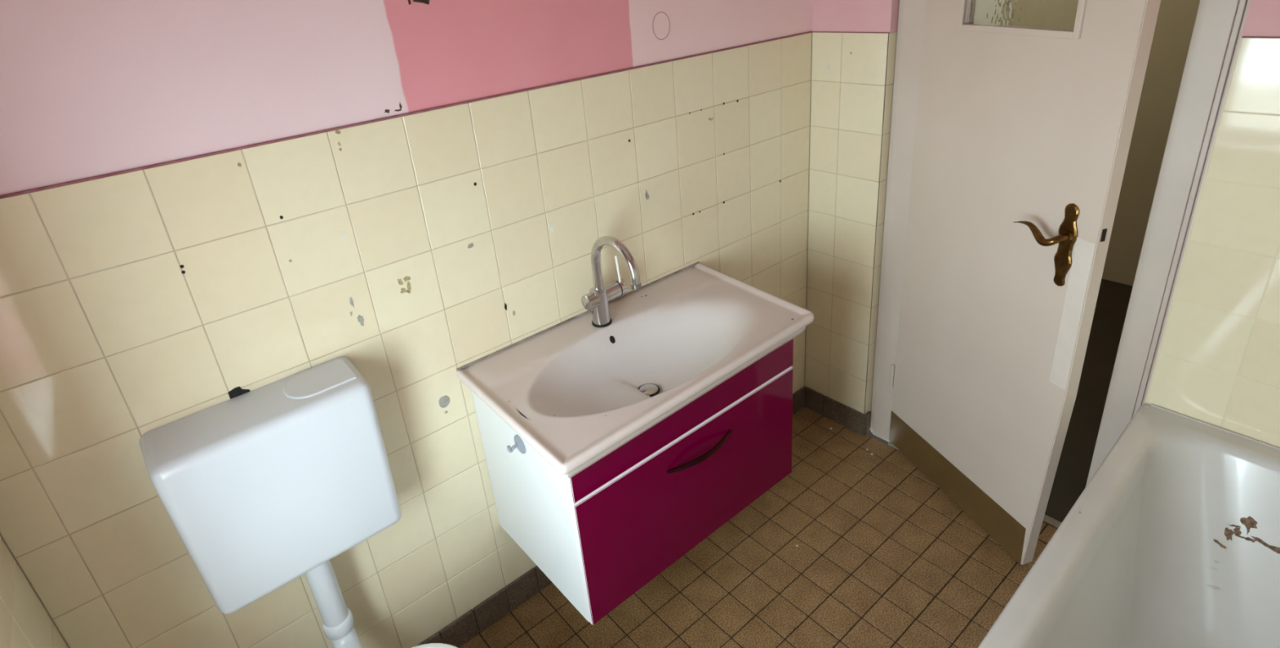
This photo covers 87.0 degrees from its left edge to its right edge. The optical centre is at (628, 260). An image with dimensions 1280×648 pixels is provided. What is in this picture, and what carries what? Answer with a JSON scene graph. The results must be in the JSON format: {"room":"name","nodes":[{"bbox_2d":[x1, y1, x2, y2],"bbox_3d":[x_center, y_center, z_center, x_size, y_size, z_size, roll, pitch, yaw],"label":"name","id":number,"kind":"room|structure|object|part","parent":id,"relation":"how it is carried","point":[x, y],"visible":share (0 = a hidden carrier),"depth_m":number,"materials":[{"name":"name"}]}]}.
{"room":"bathroom","nodes":[
{"label":"bathroom","id":0,"kind":"room"},
{"bbox_2d":[0,536,68,647],"bbox_3d":[-0.551,0.425,0.270,0.160,2.450,1.904,-22,29,-34],"label":"wall","id":1,"kind":"structure","parent":0,"point":[24,622],"depth_m":1.11,"materials":[{"name":"beige tile"}]},
{"bbox_2d":[0,0,812,647],"bbox_3d":[-0.371,-0.180,1.620,2.680,2.450,0.161,-22,29,-34],"label":"wall","id":2,"kind":"structure","parent":0,"point":[416,249],"depth_m":1.37,"materials":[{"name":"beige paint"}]},
{"bbox_2d":[138,356,400,614],"bbox_3d":[-0.687,0.446,1.357,0.387,0.375,0.145,-22,29,-34],"label":"toilet cistern","id":3,"kind":"object","parent":2,"relation":"attached to","point":[263,487],"visible":1,"depth_m":1.29,"materials":[{"name":"white plastic"}]},
{"bbox_2d":[304,560,363,647],"bbox_3d":[-0.623,0.762,1.446,0.063,0.311,0.169,-22,29,-34],"label":"pipe","id":4,"kind":"object","parent":3,"relation":"attached to","point":[338,621],"visible":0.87,"depth_m":1.47,"materials":[{"name":"white plastic"}]},
{"bbox_2d":[0,31,812,199],"bbox_3d":[-0.263,-0.383,1.536,2.201,0.004,0.006,-22,29,-34],"label":"trim","id":5,"kind":"structure","parent":2,"relation":"attached to","point":[88,179],"depth_m":1.31,"materials":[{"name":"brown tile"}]},
{"bbox_2d":[417,386,806,647],"bbox_3d":[-0.139,0.886,2.083,2.198,0.094,0.009,-22,29,-34],"label":"baseboard","id":6,"kind":"structure","parent":2,"relation":"attached to","point":[468,626],"depth_m":1.91,"materials":[{"name":"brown tile"}]},
{"bbox_2d":[471,338,793,625],"bbox_3d":[0.047,0.464,1.788,0.712,0.450,0.456,-22,29,-34],"label":"vanity cabinet","id":7,"kind":"object","parent":2,"relation":"attached to","point":[601,534],"visible":0.79,"depth_m":1.60,"materials":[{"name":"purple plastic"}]},
{"bbox_2d":[506,435,525,453],"bbox_3d":[-0.256,0.418,1.512,0.033,0.047,0.047,-22,29,-34],"label":"hook","id":8,"kind":"object","parent":7,"relation":"attached to","point":[519,444],"visible":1,"depth_m":1.51,"materials":[{"name":"grey plastic"}]},
{"bbox_3d":[-0.235,0.568,1.611,0.016,0.450,0.411,-22,29,-34],"label":"panel","id":9,"kind":"part","parent":7,"relation":"part of","materials":[{"name":"white laminate"}]},
{"bbox_2d":[456,263,813,478],"bbox_3d":[0.054,0.267,1.710,0.841,0.150,0.476,-22,29,-34],"label":"washbasin","id":10,"kind":"object","parent":7,"relation":"in","point":[576,391],"visible":0.98,"depth_m":1.69,"materials":[{"name":"white ceramic"}]},
{"bbox_2d":[456,261,699,370],"bbox_3d":[-0.098,0.134,1.857,0.822,0.005,0.005,-22,29,-34],"label":"bead","id":11,"kind":"object","parent":10,"relation":"on","point":[698,262],"visible":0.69,"depth_m":1.80},
{"bbox_2d":[581,235,641,327],"bbox_3d":[-0.018,0.056,1.692,0.126,0.268,0.206,-22,29,-34],"label":"tap","id":12,"kind":"object","parent":10,"relation":"on","point":[597,300],"visible":1,"depth_m":1.73,"materials":[{"name":"silver metal"}]},
{"bbox_3d":[-0.033,0.025,1.657,0.024,0.180,0.189,-22,28,-33],"label":"spout","id":13,"kind":"part","parent":12,"relation":"part of","materials":[{"name":"silver metal"}]},
{"bbox_3d":[-0.021,0.070,1.800,0.020,0.043,0.042,-22,29,-34],"label":"lever knob","id":14,"kind":"part","parent":12,"relation":"part of","materials":[{"name":"silver metal"}]},
{"bbox_3d":[0.153,0.348,1.575,0.712,0.083,0.018,-22,29,-34],"label":"panel","id":15,"kind":"part","parent":7,"relation":"part of","materials":[{"name":"purple laminate"}]},
{"bbox_3d":[0.172,0.553,1.664,0.712,0.350,0.018,-22,29,-34],"label":"drawer","id":16,"kind":"part","parent":7,"relation":"part of","materials":[{"name":"purple laminate"}]},
{"bbox_3d":[0.178,0.457,1.607,0.216,0.014,0.030,-22,29,-34],"label":"handle","id":17,"kind":"part","parent":7,"relation":"part of","materials":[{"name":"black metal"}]},
{"bbox_2d":[459,406,1057,647],"bbox_3d":[0.299,1.261,1.397,2.555,0.120,2.080,-22,29,-34],"label":"floor","id":18,"kind":"structure","parent":0,"point":[883,557],"depth_m":1.96,"materials":[{"name":"tile"}]},
{"bbox_2d":[412,643,457,647],"bbox_3d":[-0.365,1.078,1.268,0.372,0.431,0.492,-22,29,-34],"label":"toilet","id":19,"kind":"object","parent":18,"relation":"on","point":[431,645],"visible":1,"depth_m":1.39,"materials":[{"name":"white ceramic"}]},
{"bbox_2d":[977,404,1279,647],"bbox_3d":[0.943,0.965,1.110,1.672,0.539,0.746,-22,29,-34],"label":"bathtub","id":20,"kind":"object","parent":18,"relation":"on","point":[1173,541],"visible":1,"depth_m":1.54,"materials":[{"name":"ceramic"}]},
{"bbox_2d":[866,278,1132,523],"bbox_3d":[1.681,0.395,3.086,1.934,0.119,3.800,-22,29,-34],"label":"floor","id":21,"kind":"structure","parent":0,"point":[1070,480],"depth_m":2.59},
{"bbox_2d":[804,0,1279,447],"bbox_3d":[1.252,-0.313,1.575,0.131,2.450,1.904,-22,29,-34],"label":"wall","id":22,"kind":"structure","parent":0,"point":[1217,362],"depth_m":1.65,"materials":[{"name":"beige tile"}]},
{"bbox_2d":[805,386,870,435],"bbox_3d":[0.802,0.572,2.599,0.036,0.094,0.265,-22,29,-34],"label":"baseboard","id":23,"kind":"structure","parent":22,"relation":"attached to","point":[858,422],"depth_m":2.57,"materials":[{"name":"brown tile"}]},
{"bbox_2d":[888,441,1061,528],"bbox_3d":[1.152,0.750,2.254,0.030,0.024,0.606,-22,29,-34],"label":"trim","id":24,"kind":"structure","parent":22,"relation":"attached to","point":[1047,520],"depth_m":2.08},
{"bbox_2d":[888,0,1160,564],"bbox_3d":[0.945,-0.139,1.792,0.097,1.988,0.640,-11,24,-13],"label":"door","id":25,"kind":"structure","parent":22,"relation":"in","point":[1027,109],"depth_m":1.76,"materials":[{"name":"white paint"}]},
{"bbox_3d":[1.032,0.703,2.172,0.003,0.129,0.597,-11,24,-13],"label":"kick plate","id":26,"kind":"part","parent":25,"relation":"part of","materials":[{"name":"beige metal"}]},
{"bbox_3d":[0.918,-0.772,1.516,0.006,0.466,0.337,-11,24,-13],"label":"glass pane","id":27,"kind":"part","parent":25,"relation":"part of","materials":[{"name":"clear glass"}]},
{"bbox_3d":[0.981,-0.071,1.612,0.055,0.041,0.132,-11,24,-13],"label":"lever","id":28,"kind":"part","parent":25,"relation":"part of","materials":[{"name":"gold metal"}]},
{"bbox_3d":[1.025,-0.035,1.582,0.006,0.209,0.049,-11,24,-13],"label":"handle","id":29,"kind":"part","parent":25,"relation":"part of","materials":[{"name":"gold metal"}]},
{"bbox_2d":[813,31,1279,38],"bbox_3d":[1.155,-0.499,1.494,0.005,0.002,1.793,-22,29,-34],"label":"trim","id":30,"kind":"structure","parent":22,"relation":"attached to","point":[813,31],"depth_m":1.98,"materials":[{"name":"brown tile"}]},
{"bbox_2d":[870,0,1250,486],"bbox_3d":[1.097,-0.223,1.865,0.104,2.080,0.782,-22,29,-34],"label":"trim","id":31,"kind":"structure","parent":22,"relation":"attached to","point":[1218,27],"depth_m":1.71,"materials":[{"name":"paint"}]},
{"bbox_2d":[1102,0,1199,286],"bbox_3d":[1.619,-0.799,2.609,1.889,2.450,4.000,-22,29,-34],"label":"wall","id":32,"kind":"structure","parent":0,"point":[1175,20],"depth_m":3.12,"materials":[{"name":"paint"}]}
]}

